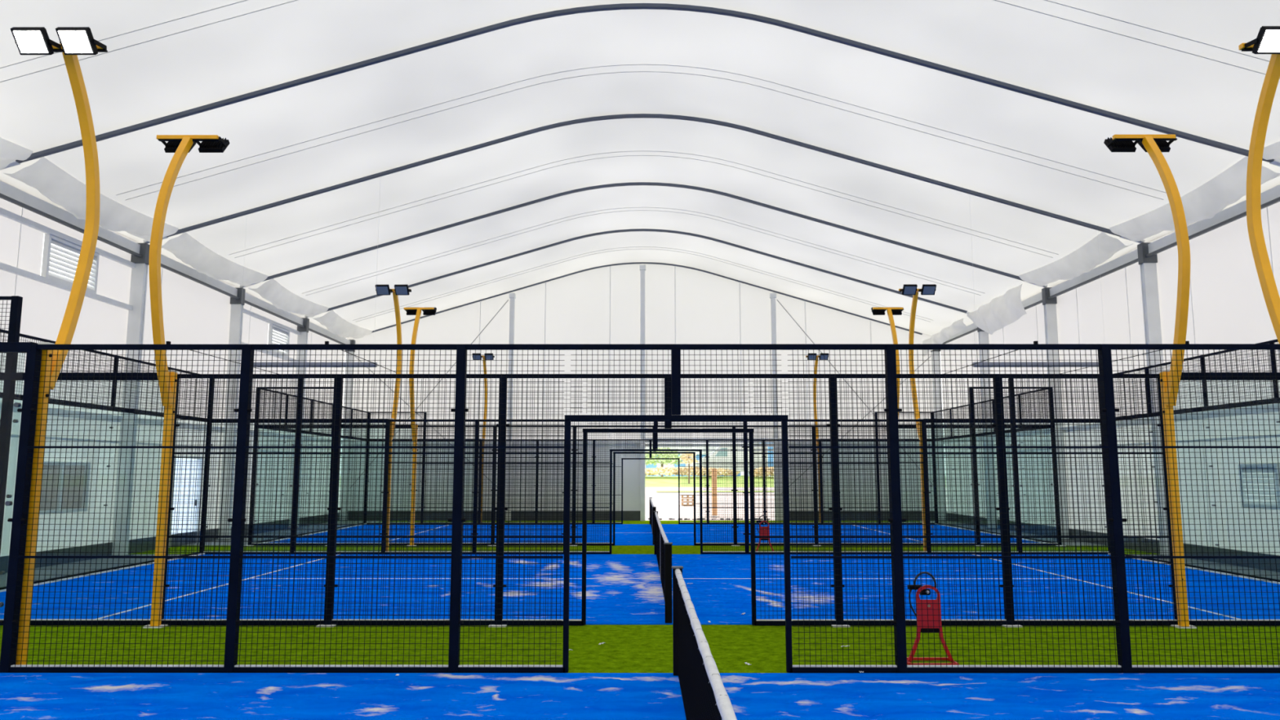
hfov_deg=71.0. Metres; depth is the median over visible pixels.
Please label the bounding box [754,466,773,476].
hedge
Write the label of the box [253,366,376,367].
diffuser
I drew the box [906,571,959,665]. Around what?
stand
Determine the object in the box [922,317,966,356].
flap
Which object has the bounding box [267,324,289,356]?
window
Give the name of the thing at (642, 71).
cable
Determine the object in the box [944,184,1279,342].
trim
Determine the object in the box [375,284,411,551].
light pole
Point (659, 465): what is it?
building
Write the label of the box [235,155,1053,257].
cable
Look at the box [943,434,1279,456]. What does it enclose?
trim
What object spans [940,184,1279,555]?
wall
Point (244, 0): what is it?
cable
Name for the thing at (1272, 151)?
lining edge
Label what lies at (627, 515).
baseboard
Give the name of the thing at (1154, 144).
light pole
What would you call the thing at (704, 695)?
net
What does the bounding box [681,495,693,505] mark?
pallet stack
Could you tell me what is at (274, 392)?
glass wall
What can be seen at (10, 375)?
fence
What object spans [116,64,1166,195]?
cable
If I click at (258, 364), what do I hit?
light bar
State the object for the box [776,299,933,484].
cable
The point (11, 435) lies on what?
trim
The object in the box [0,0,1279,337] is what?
ceiling
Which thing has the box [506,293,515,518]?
post
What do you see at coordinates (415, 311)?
light pole
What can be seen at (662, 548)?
net
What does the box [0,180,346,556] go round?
wall
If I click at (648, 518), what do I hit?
threshold
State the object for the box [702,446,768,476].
delivery van
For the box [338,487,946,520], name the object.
floor
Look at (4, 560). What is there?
trim
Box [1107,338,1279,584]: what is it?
fence
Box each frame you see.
[110,113,1169,555]
[216,182,1071,539]
[288,228,998,528]
[339,262,946,519]
[645,440,782,519]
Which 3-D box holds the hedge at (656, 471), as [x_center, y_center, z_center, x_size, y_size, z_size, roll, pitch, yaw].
[3.059,8.064,65.024,8.359,0.785,1.735,0,-7,0]
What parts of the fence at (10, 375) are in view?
rail, panel, post, post, panel, rail, plate, post, cross rail, cross rail, panel, plate, post, panel, panel, rail, panel, panel, post, plate, panel, cross rail, cross rail, post, plate, rail, panel, post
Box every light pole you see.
[10,26,107,664]
[142,134,230,628]
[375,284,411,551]
[404,306,436,546]
[472,353,494,518]
[805,353,828,522]
[871,306,903,419]
[898,284,936,550]
[1103,134,1196,628]
[1238,26,1279,343]
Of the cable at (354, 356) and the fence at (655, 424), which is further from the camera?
the cable at (354, 356)
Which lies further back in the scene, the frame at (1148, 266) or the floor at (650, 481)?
the floor at (650, 481)
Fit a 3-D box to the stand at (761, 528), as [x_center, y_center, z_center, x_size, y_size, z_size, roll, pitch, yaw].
[2.788,3.907,20.144,0.463,0.839,0.288,0,-7,0]
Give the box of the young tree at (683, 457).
[680,451,697,483]
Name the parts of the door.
panel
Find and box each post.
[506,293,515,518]
[640,264,645,520]
[711,468,717,515]
[769,293,779,519]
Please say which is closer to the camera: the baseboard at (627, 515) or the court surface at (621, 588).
the court surface at (621, 588)
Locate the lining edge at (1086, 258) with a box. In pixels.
[1018,231,1132,286]
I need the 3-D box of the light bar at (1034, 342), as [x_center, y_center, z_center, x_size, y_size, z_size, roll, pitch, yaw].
[8.906,-1.833,20.054,2.910,3.933,5.840,0,-7,0]
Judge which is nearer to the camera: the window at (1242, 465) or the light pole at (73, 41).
the light pole at (73, 41)
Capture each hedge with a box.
[644,466,739,476]
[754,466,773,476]
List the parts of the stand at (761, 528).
plate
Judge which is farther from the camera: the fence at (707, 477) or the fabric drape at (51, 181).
the fence at (707, 477)
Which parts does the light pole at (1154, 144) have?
curved arm, post, plate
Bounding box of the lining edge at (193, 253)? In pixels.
[161,231,268,287]
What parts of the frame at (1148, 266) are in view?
plate, joint plate, joint plate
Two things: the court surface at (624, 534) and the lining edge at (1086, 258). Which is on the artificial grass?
the court surface at (624, 534)
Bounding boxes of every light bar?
[165,186,395,373]
[944,194,1189,373]
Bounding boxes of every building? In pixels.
[644,446,739,475]
[748,446,773,476]
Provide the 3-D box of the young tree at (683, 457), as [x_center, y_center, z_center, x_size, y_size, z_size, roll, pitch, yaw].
[3.342,7.400,61.539,1.209,2.330,1.194,5,-9,-33]
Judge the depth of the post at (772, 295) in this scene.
34.46 m
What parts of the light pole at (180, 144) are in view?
plate, post, curved arm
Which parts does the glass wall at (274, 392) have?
panel, post, panel, rail, post, rail, panel, panel, panel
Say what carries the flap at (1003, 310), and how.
hanging from the ceiling
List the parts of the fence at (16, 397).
panel, panel, rail, rail, post, panel, panel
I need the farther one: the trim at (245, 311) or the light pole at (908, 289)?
the trim at (245, 311)
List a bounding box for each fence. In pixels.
[0,295,1279,626]
[0,328,210,591]
[0,342,1279,673]
[199,377,1110,554]
[244,386,1066,546]
[364,412,937,524]
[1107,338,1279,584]
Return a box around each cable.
[0,0,1265,82]
[0,0,1269,68]
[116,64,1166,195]
[124,71,1163,200]
[230,151,1058,254]
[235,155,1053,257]
[301,207,983,293]
[306,209,980,295]
[349,299,508,488]
[352,246,931,320]
[354,355,496,486]
[355,248,928,322]
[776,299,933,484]
[781,355,931,493]
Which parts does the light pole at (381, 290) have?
post, curved arm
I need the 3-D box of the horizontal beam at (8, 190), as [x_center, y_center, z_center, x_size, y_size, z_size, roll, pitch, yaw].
[-11.282,-3.519,11.752,0.140,0.240,46.400,0,-7,0]
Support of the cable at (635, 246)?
attached to the ceiling
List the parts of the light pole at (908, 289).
curved arm, post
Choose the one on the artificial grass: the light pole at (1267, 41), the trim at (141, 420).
the light pole at (1267, 41)
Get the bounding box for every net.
[648,497,656,544]
[653,511,672,622]
[671,565,737,719]
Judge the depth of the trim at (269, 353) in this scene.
27.80 m
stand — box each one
[755,515,773,550]
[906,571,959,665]
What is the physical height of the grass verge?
0.056 m
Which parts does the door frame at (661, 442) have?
rail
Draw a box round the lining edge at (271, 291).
[248,278,328,317]
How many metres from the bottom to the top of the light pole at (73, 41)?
6.020 m
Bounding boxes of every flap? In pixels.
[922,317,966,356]
[967,284,1026,334]
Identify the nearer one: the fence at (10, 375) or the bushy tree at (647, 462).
the fence at (10, 375)
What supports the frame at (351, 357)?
on the artificial grass
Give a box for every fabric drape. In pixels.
[4,156,178,241]
[1108,155,1279,241]
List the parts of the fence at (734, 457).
post, panel, rail, rail, panel, post, cross rail, cross rail, panel, post, panel, panel, rail, panel, panel, post, panel, cross rail, cross rail, post, panel, rail, post, rail, panel, post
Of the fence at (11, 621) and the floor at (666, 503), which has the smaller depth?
the fence at (11, 621)
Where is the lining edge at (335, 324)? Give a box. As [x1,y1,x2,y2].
[312,310,372,338]
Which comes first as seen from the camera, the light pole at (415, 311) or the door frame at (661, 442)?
the light pole at (415, 311)
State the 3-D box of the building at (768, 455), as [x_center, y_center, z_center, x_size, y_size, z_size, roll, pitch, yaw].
[14.429,6.952,80.208,9.400,7.100,5.060,0,-7,0]
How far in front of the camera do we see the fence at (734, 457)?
22.38 m
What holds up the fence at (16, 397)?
on the artificial grass
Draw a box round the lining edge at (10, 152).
[0,137,33,168]
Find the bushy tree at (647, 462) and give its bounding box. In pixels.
[644,448,682,476]
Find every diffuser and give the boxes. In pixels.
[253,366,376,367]
[973,366,1098,367]
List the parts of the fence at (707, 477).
post, panel, rail, post, post, rail, panel, post, cross rail, panel, post, cross rail, panel, panel, rail, panel, panel, post, cross rail, panel, cross rail, post, panel, rail, post, post, panel, rail, post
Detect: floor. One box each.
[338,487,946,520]
[339,475,946,487]
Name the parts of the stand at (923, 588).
leg, plate, frame, leg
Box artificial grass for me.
[0,520,1279,673]
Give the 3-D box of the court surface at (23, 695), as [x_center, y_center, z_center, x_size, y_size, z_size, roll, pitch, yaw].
[0.328,2.211,3.417,19.780,0.012,9.175,0,-7,0]
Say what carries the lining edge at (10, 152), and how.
attached to the ceiling
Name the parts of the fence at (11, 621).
post, panel, post, rail, cross rail, cross rail, panel, post, panel, panel, rail, panel, panel, post, panel, cross rail, rail, cross rail, post, panel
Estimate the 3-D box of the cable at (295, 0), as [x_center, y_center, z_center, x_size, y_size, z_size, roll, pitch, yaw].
[0.070,-5.172,13.354,20.863,2.718,0.012,0,-7,0]
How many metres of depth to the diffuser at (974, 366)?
20.11 m
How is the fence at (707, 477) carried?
on the artificial grass
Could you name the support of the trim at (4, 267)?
attached to the wall at (193, 313)
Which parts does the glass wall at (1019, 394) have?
panel, post, panel, panel, rail, post, rail, panel, post, panel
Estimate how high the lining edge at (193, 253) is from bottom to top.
0.564 m
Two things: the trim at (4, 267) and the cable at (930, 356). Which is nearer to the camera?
the trim at (4, 267)
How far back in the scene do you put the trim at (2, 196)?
19.82 m
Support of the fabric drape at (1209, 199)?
attached to the ceiling
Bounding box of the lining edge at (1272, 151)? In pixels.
[1262,141,1279,162]
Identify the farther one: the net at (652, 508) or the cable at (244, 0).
the net at (652, 508)
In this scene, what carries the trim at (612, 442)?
attached to the wall at (600, 305)
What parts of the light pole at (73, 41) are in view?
post, curved arm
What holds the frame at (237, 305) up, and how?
on the artificial grass
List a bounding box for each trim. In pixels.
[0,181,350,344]
[0,193,345,344]
[0,207,135,267]
[0,262,132,310]
[0,402,342,444]
[0,513,339,573]
[10,434,342,456]
[241,342,298,362]
[243,308,300,334]
[350,438,935,444]
[942,403,1279,444]
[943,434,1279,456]
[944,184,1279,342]
[946,513,1279,572]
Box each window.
[39,461,90,514]
[40,234,99,293]
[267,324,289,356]
[1238,463,1279,510]
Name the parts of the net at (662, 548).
net post, net post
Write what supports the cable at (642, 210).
attached to the ceiling
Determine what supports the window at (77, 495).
in the wall at (193, 313)
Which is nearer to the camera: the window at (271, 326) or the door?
the door
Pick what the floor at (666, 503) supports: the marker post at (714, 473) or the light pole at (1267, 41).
the marker post at (714, 473)
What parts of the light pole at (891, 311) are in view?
curved arm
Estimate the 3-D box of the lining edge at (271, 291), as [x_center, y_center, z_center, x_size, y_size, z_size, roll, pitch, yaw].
[-10.692,-1.747,27.533,0.670,0.562,4.640,0,-7,0]
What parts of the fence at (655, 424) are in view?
post, panel, rail, post, post, rail, panel, post, cross rail, panel, post, cross rail, panel, panel, rail, panel, panel, post, panel, cross rail, cross rail, panel, rail, post, post, rail, panel, post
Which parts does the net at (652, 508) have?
net post, net post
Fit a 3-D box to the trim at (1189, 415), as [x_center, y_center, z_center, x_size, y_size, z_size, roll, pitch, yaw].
[11.528,0.233,11.241,0.060,0.140,46.400,0,-7,0]
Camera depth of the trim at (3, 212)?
17.34 m
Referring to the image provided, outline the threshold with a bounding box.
[648,518,770,519]
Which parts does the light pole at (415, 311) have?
post, curved arm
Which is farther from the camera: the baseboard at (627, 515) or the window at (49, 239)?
the baseboard at (627, 515)
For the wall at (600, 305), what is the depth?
34.75 m
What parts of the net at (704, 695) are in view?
net post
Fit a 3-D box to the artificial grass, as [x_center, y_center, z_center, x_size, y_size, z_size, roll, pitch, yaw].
[0.068,3.264,10.927,23.260,0.206,46.500,0,-7,0]
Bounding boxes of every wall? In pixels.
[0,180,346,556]
[253,388,368,542]
[338,262,946,511]
[932,388,1056,542]
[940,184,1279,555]
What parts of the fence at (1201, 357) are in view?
panel, post, panel, rail, rail, post, panel, post, panel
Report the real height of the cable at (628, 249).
2.718 m
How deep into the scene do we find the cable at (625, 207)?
27.57 m
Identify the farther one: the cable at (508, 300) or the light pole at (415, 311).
the cable at (508, 300)
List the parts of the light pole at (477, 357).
post, curved arm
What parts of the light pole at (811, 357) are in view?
curved arm, post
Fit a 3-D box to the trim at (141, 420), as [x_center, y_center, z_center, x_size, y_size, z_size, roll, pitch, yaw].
[-11.392,0.237,11.277,0.060,0.140,46.400,0,-7,0]
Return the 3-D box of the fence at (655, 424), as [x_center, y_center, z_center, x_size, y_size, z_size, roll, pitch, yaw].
[0.354,2.333,20.006,20.200,3.930,0.174,0,-7,0]
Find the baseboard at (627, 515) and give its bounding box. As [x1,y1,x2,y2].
[338,511,934,520]
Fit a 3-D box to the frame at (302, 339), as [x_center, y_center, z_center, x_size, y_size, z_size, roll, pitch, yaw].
[0.097,0.510,29.630,23.060,9.960,0.320,0,-7,0]
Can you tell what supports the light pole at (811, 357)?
on the artificial grass
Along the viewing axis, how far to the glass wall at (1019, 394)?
26.78 m
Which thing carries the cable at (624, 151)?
attached to the ceiling
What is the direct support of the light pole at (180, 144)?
on the artificial grass
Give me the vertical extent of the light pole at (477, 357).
6.020 m
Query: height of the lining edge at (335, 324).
0.563 m
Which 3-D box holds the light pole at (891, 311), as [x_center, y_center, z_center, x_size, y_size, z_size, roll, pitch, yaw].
[6.318,1.569,22.300,0.781,6.020,0.944,0,-7,0]
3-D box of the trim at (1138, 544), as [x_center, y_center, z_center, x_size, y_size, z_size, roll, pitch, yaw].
[11.523,3.010,10.890,0.050,0.300,46.400,0,-7,0]
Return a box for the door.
[168,455,204,547]
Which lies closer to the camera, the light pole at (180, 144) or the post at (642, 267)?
the light pole at (180, 144)
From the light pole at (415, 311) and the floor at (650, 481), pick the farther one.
the floor at (650, 481)
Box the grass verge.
[656,490,773,492]
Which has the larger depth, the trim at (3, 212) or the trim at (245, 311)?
the trim at (245, 311)
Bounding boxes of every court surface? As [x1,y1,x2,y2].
[0,554,1279,624]
[0,672,1279,719]
[268,524,1039,545]
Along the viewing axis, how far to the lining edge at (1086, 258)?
22.13 m

